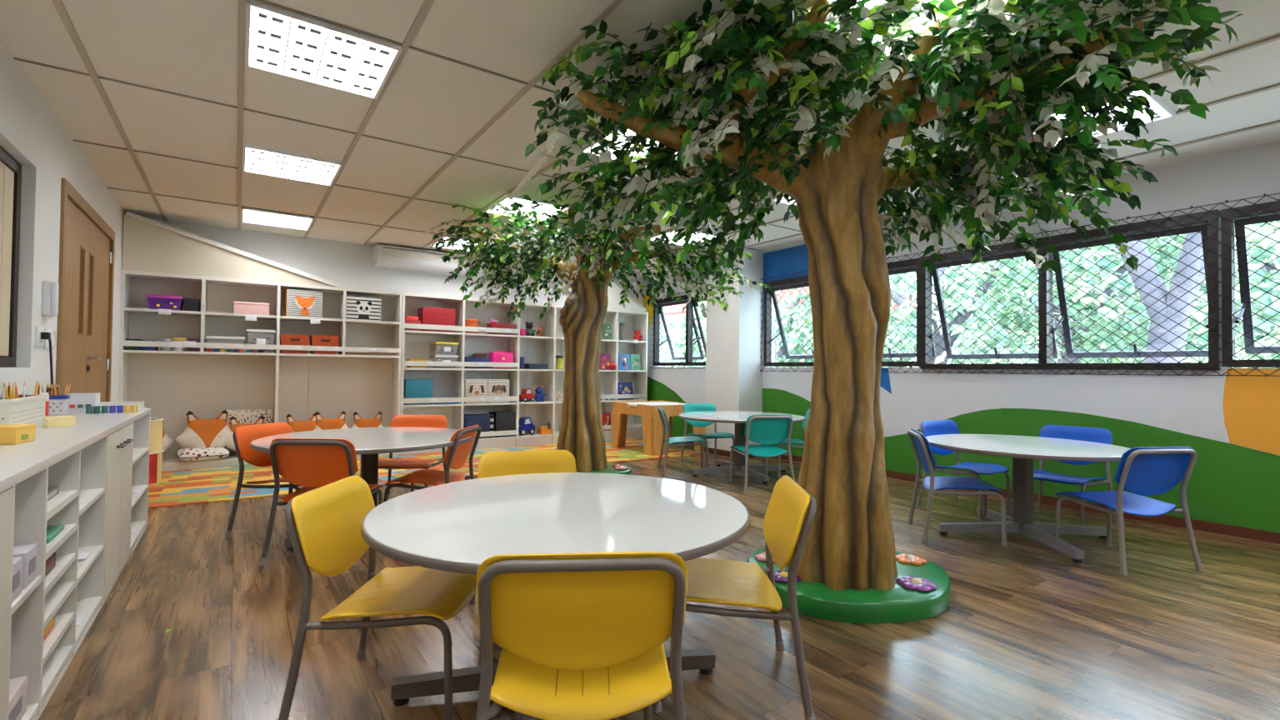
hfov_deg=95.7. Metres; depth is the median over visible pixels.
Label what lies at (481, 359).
toy box
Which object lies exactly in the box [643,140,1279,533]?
wall
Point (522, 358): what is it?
picture book
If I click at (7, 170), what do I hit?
blind
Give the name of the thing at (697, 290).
safety net
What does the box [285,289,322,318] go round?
box
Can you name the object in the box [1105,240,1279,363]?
tree
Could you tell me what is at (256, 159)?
recessed light
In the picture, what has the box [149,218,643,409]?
wall
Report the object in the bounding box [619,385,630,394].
print
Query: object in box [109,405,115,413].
paint pot
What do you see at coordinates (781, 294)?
house
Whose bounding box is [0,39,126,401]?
wall
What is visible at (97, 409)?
paint pot
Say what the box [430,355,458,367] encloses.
tub
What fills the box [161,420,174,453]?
cushion
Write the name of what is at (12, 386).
pencil
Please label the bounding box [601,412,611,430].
picture book
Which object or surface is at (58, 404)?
pencil holder
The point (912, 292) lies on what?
tree
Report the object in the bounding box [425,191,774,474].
artificial tree
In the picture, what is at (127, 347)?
toy box
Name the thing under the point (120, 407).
paint pot
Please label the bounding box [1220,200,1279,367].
window
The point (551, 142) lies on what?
rope
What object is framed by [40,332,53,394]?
power cord
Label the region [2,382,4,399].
pencil
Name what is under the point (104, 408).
paint pot
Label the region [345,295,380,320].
box
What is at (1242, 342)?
tree
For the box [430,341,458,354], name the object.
tub
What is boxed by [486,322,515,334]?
toy box
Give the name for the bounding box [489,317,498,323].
plane
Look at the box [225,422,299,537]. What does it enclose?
chair
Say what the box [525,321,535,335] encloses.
plush toy
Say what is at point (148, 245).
gable panel
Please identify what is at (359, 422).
cushion
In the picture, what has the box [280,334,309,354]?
storage bin
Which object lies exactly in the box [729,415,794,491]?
chair
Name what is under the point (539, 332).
plush toy
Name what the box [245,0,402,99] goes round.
recessed light
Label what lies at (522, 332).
cup
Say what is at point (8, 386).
pencil
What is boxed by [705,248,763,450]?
column
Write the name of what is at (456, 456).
chair
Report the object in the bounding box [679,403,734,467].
chair
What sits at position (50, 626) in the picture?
snack bag
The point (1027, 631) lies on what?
floor
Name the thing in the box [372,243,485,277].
air conditioner
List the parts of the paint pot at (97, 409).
pot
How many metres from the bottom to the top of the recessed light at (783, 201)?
0.025 m
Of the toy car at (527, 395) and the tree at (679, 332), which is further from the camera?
the tree at (679, 332)
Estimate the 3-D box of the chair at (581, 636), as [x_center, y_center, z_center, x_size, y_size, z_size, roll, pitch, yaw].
[-0.139,0.739,1.420,0.513,0.671,0.505,1,-1,-5]
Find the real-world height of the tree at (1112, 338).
5.053 m
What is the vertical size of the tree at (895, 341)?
3.512 m
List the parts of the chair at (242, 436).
leg, frame, rail, backrest, seat, leg, leg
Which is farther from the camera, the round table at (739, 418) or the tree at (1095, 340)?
the tree at (1095, 340)
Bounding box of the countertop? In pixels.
[0,408,151,492]
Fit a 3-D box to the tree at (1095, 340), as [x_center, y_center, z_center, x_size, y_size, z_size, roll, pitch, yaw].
[12.372,-1.622,13.863,9.690,6.960,9.196,1,-1,-21]
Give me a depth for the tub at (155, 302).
5.72 m
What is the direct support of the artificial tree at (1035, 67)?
on the floor
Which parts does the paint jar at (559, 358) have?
lid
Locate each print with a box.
[600,354,609,368]
[603,415,610,425]
[604,326,610,338]
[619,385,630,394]
[621,357,629,369]
[632,358,639,367]
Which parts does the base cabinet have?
door, board, door, handle, door, handle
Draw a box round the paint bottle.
[39,392,49,415]
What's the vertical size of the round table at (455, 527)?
0.600 m
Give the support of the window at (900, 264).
in the wall at (1232, 423)
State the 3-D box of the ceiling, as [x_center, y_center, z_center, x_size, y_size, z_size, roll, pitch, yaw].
[0.074,-1.506,3.843,7.050,0.148,9.800,1,-1,-35]
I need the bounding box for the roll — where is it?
[490,415,494,437]
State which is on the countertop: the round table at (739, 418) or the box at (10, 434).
the box at (10, 434)
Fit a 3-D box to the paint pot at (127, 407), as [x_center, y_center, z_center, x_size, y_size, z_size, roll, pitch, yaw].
[-3.015,0.287,3.406,0.031,0.042,0.030,1,-1,-35]
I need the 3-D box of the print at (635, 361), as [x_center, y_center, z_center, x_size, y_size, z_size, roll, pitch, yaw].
[-0.067,0.048,8.989,0.130,0.146,0.003,1,-9,-35]
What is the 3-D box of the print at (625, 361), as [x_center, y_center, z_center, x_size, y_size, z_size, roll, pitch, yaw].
[-0.222,0.049,8.880,0.135,0.179,0.003,1,-9,-35]
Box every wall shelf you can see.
[117,270,402,471]
[400,292,648,454]
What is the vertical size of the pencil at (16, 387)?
0.188 m
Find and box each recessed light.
[240,207,314,230]
[242,142,342,186]
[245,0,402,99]
[429,235,491,250]
[483,195,570,220]
[583,125,677,160]
[650,229,716,245]
[771,196,796,204]
[802,0,942,58]
[1034,85,1175,146]
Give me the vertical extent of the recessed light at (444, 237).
0.025 m
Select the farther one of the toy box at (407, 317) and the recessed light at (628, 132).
the toy box at (407, 317)
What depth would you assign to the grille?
7.15 m
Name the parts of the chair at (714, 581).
leg, seat, rail, rail, leg, backrest, leg, frame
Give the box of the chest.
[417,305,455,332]
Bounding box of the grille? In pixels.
[383,246,469,258]
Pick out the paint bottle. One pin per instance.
(47, 407)
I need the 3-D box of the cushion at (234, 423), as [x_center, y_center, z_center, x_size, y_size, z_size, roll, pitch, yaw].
[-4.210,0.789,6.191,0.470,0.382,0.172,1,-1,-27]
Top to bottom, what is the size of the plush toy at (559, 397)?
0.138 m
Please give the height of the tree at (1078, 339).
4.719 m
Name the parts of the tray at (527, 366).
lid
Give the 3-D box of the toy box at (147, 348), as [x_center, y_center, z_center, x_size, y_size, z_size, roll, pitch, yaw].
[-4.856,-0.142,5.736,0.105,0.100,0.220,1,-1,-35]
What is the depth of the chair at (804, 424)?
5.84 m
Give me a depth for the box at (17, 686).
1.61 m
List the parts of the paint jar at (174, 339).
lid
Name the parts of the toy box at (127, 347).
lid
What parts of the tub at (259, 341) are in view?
lid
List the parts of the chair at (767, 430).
leg, leg, seat, leg, backrest, frame, leg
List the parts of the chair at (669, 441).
leg, frame, backrest, leg, rail, seat, leg, leg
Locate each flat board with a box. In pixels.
[345,352,397,355]
[432,402,459,404]
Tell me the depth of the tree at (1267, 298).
7.99 m
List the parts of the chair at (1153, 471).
leg, rail, leg, seat, leg, backrest, frame, rail, leg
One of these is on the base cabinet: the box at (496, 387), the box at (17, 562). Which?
the box at (17, 562)
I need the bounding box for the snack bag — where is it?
[43,615,54,640]
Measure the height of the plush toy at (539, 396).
0.222 m
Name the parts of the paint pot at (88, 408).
pot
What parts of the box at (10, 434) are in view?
lid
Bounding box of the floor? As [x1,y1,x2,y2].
[38,438,1279,719]
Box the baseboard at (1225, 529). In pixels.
[671,435,1279,544]
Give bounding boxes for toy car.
[518,416,535,435]
[519,387,535,402]
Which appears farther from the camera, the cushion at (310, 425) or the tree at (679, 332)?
the tree at (679, 332)
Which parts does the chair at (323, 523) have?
leg, frame, backrest, rail, leg, rail, seat, leg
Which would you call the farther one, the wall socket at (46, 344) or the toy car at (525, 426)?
the toy car at (525, 426)
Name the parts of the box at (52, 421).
lid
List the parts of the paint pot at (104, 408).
pot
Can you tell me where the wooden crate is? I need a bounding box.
[536,428,551,434]
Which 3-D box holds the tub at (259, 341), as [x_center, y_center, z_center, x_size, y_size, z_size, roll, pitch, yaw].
[-4.107,-0.198,6.269,0.262,0.247,0.252,1,-1,-35]
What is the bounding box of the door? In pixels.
[55,177,114,401]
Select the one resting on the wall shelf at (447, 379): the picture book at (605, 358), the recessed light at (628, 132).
the picture book at (605, 358)
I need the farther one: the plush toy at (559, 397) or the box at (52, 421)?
the plush toy at (559, 397)
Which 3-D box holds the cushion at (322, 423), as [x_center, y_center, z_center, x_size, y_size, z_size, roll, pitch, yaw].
[-3.568,0.788,6.679,0.477,0.393,0.169,1,-1,-29]
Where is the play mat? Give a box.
[147,438,709,508]
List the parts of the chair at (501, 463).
backrest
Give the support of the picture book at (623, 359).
on the wall shelf at (447, 379)
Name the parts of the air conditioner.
panel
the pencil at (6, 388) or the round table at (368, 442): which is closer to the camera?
the pencil at (6, 388)
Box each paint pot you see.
[85,405,93,414]
[93,405,100,413]
[100,405,108,413]
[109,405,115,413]
[116,405,123,412]
[124,405,130,412]
[131,405,138,412]
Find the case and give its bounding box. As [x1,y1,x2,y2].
[489,350,513,369]
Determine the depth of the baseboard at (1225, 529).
4.10 m
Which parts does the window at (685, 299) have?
sash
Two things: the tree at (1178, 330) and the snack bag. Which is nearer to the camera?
the snack bag
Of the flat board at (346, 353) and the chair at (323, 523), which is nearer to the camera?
the chair at (323, 523)
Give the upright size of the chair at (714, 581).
0.671 m
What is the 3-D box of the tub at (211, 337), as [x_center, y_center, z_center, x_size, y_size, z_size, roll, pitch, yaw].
[-4.362,-0.161,6.091,0.332,0.162,0.252,1,-1,-35]
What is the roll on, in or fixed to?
on the wall shelf at (447, 379)
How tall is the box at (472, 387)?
0.310 m
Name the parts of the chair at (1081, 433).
leg, seat, backrest, leg, rail, leg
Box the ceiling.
[0,0,1279,278]
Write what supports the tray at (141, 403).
on the countertop
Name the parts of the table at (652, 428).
leg, leg, leg, leg, leg, leg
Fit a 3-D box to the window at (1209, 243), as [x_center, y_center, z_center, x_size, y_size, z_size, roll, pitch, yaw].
[3.440,-0.457,4.819,0.422,1.075,2.050,1,-1,-35]
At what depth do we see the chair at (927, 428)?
4.54 m
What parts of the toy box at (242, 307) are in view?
lid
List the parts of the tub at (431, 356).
lid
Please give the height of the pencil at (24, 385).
0.186 m
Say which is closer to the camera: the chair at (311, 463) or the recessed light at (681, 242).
the chair at (311, 463)
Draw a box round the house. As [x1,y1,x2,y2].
[663,286,915,367]
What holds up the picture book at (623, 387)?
on the wall shelf at (447, 379)
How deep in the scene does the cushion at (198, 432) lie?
5.96 m
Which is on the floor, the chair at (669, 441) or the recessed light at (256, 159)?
the chair at (669, 441)
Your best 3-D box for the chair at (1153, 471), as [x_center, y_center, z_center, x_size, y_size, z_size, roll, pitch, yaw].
[2.746,0.803,3.304,0.513,0.671,0.505,1,-1,-9]
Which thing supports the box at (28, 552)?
on the base cabinet
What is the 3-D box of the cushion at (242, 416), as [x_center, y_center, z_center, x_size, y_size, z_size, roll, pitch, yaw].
[-4.262,0.760,6.285,0.468,0.444,0.128,1,-1,-32]
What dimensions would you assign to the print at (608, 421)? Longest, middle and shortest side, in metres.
0.199 x 0.126 x 0.003 m
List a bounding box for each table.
[250,426,473,550]
[360,472,749,705]
[611,400,705,455]
[678,410,804,484]
[925,434,1130,563]
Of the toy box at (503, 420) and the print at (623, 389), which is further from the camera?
the print at (623, 389)
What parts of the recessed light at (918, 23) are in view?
frame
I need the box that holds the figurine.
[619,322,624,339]
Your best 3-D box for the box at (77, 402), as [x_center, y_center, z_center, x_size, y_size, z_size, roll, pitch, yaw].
[-3.252,0.251,3.384,0.120,0.110,0.146,1,-1,-35]
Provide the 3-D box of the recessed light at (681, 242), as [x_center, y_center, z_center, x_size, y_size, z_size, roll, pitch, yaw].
[0.485,-1.368,6.448,0.600,0.025,0.610,1,-1,-35]
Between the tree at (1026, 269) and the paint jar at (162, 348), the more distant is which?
the tree at (1026, 269)
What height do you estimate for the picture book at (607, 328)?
0.240 m
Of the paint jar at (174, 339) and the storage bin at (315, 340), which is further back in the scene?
the storage bin at (315, 340)
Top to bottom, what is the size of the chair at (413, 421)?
0.671 m
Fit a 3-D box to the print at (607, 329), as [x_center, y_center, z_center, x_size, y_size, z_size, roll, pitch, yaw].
[-0.485,-0.414,8.703,0.119,0.184,0.003,1,-9,-35]
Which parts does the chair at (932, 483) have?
leg, frame, backrest, leg, rail, seat, leg, leg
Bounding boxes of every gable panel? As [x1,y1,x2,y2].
[122,211,338,287]
[607,281,646,311]
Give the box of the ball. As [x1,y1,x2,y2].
[609,362,616,369]
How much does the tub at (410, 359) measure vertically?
0.110 m
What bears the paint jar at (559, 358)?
on the wall shelf at (447, 379)
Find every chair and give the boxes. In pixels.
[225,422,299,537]
[259,438,383,565]
[278,475,480,719]
[378,415,447,498]
[383,425,481,502]
[467,450,576,649]
[475,551,687,719]
[651,475,816,719]
[657,406,709,476]
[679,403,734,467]
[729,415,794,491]
[767,408,809,477]
[907,428,1007,546]
[915,420,1011,519]
[1033,425,1117,525]
[1055,446,1204,575]
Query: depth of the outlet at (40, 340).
3.26 m
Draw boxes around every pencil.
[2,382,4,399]
[5,384,9,399]
[7,381,9,398]
[8,381,11,399]
[11,382,14,399]
[15,381,19,398]
[22,381,25,397]
[34,381,39,395]
[54,383,56,395]
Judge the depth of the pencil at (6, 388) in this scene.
2.59 m
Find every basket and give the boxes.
[0,394,47,424]
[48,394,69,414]
[465,319,478,333]
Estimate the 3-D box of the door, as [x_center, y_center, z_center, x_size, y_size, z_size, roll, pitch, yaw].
[-4.184,-0.026,4.327,0.185,2.220,1.800,1,-1,-35]
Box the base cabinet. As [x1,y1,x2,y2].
[0,408,151,719]
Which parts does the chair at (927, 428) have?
frame, leg, backrest, rail, leg, leg, seat, leg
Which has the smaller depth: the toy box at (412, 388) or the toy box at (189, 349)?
the toy box at (189, 349)
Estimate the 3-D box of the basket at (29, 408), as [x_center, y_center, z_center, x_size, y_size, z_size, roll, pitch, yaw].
[-2.950,0.235,2.721,0.122,0.124,0.572,1,-1,-35]
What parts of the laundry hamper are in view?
red panel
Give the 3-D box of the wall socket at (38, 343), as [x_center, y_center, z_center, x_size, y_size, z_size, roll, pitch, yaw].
[-3.392,-0.127,3.270,0.016,0.120,0.120,1,-1,-35]
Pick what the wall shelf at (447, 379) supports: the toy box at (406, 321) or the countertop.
the toy box at (406, 321)
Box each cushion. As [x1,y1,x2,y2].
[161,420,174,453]
[175,409,229,448]
[175,446,229,461]
[225,409,273,451]
[225,415,264,450]
[286,412,315,432]
[315,410,348,430]
[351,410,384,428]
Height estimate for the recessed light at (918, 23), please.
0.025 m
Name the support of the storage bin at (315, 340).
on the wall shelf at (172, 383)
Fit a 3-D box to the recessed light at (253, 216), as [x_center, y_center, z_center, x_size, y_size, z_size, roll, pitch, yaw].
[-3.667,-1.421,5.852,0.600,0.025,0.610,1,-1,-35]
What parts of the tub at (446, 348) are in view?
lid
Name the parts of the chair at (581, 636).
leg, rail, leg, seat, frame, leg, rail, leg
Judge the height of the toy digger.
0.150 m
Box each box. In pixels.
[0,424,36,444]
[8,675,27,719]
[11,556,22,602]
[13,543,37,589]
[42,415,75,427]
[66,392,99,413]
[125,338,142,349]
[141,340,158,350]
[183,298,199,311]
[187,338,199,351]
[233,300,269,314]
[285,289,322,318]
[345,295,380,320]
[403,379,432,404]
[405,315,418,320]
[405,320,420,330]
[463,414,489,438]
[464,356,489,368]
[464,379,487,403]
[473,353,485,357]
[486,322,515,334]
[487,379,509,403]
[489,410,515,437]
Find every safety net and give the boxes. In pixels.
[650,290,706,368]
[760,192,1279,376]
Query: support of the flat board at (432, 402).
on the wall shelf at (447, 379)
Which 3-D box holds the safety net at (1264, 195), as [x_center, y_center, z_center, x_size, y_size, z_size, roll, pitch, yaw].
[3.300,-0.465,4.678,0.072,1.166,6.218,1,-1,-35]
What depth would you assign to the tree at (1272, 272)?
12.74 m
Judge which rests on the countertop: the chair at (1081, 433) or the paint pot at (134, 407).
the paint pot at (134, 407)
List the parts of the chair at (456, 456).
leg, rail, seat, leg, backrest, frame, leg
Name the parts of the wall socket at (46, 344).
plate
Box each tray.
[99,400,144,411]
[524,363,548,369]
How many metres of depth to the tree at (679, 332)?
14.76 m
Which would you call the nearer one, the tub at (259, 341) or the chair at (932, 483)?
the chair at (932, 483)
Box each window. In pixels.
[0,145,21,367]
[652,295,706,365]
[763,257,936,366]
[920,209,1223,369]
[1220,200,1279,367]
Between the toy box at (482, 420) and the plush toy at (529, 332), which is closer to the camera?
the toy box at (482, 420)
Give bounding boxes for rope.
[505,88,591,199]
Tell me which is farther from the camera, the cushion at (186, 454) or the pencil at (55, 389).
the cushion at (186, 454)
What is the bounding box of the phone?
[41,280,59,316]
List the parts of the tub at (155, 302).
lid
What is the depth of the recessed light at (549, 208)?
5.29 m
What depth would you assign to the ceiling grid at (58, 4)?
3.18 m
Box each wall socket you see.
[34,325,43,348]
[43,328,56,350]
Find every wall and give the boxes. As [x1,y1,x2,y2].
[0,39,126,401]
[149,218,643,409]
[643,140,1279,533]
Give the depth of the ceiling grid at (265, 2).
3.38 m
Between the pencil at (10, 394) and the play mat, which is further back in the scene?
the play mat
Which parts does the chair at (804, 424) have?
leg, seat, backrest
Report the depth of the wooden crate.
8.07 m
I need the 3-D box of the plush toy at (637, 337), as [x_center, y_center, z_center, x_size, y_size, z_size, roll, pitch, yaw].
[-0.038,-0.385,9.060,0.150,0.180,0.114,1,-1,-35]
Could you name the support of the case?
on the wall shelf at (447, 379)
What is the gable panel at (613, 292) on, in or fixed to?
on the wall shelf at (447, 379)
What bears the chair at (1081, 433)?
on the floor
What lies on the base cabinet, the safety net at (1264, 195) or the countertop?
the countertop
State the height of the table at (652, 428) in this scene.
0.624 m
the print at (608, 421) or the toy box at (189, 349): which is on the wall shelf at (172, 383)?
the toy box at (189, 349)
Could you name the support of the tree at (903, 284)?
on the ground
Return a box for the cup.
[520,329,525,335]
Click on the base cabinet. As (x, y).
(99, 464)
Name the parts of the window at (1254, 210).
stay arm, sash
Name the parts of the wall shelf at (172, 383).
lip rail, lip rail, lip rail, lip rail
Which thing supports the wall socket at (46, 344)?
attached to the wall at (31, 132)
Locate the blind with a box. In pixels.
[0,160,14,355]
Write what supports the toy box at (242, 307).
on the wall shelf at (172, 383)
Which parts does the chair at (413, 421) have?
leg, seat, backrest, leg, rail, leg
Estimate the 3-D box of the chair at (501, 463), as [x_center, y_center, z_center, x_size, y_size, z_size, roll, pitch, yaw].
[-0.447,0.755,2.469,0.513,0.671,0.505,1,-1,-20]
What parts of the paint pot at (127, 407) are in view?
pot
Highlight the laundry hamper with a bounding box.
[148,417,164,486]
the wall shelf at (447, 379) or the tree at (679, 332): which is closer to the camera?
the wall shelf at (447, 379)
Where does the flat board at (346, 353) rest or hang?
on the wall shelf at (172, 383)
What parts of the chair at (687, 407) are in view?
leg, backrest, leg, seat, leg, leg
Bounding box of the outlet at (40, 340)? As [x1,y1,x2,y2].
[39,331,42,342]
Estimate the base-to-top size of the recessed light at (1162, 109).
0.025 m
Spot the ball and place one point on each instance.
(612, 366)
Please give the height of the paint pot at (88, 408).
0.042 m
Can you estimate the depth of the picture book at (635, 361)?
8.99 m
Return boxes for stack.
[47,485,59,500]
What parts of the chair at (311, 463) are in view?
leg, rail, frame, backrest, seat, leg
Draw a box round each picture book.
[519,356,524,369]
[599,353,610,369]
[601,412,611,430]
[602,323,611,339]
[617,381,633,399]
[618,353,630,369]
[630,354,640,369]
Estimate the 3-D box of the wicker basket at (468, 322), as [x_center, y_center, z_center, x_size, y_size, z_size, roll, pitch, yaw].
[-2.205,-0.436,7.570,0.182,0.181,0.182,1,-1,-35]
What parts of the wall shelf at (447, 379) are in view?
lip rail, lip rail, lip rail, lip rail, lip rail, lip rail, lip rail, lip rail, lip rail, lip rail, lip rail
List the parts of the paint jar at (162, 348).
lid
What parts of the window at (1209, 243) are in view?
stay arm, sash, handle, stay arm, sash, handle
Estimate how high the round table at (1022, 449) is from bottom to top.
0.600 m
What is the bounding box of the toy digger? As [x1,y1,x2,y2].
[540,422,549,429]
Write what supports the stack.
on the base cabinet
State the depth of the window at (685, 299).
8.66 m
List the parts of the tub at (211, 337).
lid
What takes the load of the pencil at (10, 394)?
in the basket at (29, 408)
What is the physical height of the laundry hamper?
0.567 m
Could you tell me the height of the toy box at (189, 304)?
0.130 m
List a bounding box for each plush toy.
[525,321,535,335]
[534,385,545,401]
[536,326,544,336]
[555,391,563,400]
[633,330,641,340]
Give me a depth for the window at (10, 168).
3.03 m
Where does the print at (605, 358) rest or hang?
attached to the picture book at (605, 358)
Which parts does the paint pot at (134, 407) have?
pot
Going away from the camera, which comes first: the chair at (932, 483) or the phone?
the phone
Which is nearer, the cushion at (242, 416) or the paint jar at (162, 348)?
the paint jar at (162, 348)
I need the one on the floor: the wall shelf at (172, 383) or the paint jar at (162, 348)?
the wall shelf at (172, 383)
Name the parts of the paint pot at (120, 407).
pot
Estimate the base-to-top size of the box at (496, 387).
0.310 m
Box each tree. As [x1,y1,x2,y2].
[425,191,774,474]
[525,0,1242,623]
[663,289,916,367]
[663,326,706,367]
[775,244,1208,367]
[887,265,1025,367]
[888,222,1279,368]
[892,246,1133,363]
[946,224,1279,368]
[954,220,1279,363]
[960,237,1279,363]
[1078,220,1279,368]
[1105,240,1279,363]
[1137,225,1279,355]
[1256,226,1279,368]
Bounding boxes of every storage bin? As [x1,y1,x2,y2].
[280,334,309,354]
[309,335,339,354]
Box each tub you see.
[145,294,183,310]
[205,335,244,351]
[245,329,275,351]
[405,358,428,368]
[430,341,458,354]
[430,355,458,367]
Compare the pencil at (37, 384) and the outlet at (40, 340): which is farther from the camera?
the outlet at (40, 340)
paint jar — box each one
[160,339,171,350]
[172,337,187,351]
[555,355,563,369]
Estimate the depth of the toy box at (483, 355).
7.75 m
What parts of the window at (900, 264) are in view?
stay arm, sash, handle, sash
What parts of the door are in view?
vision panel, handle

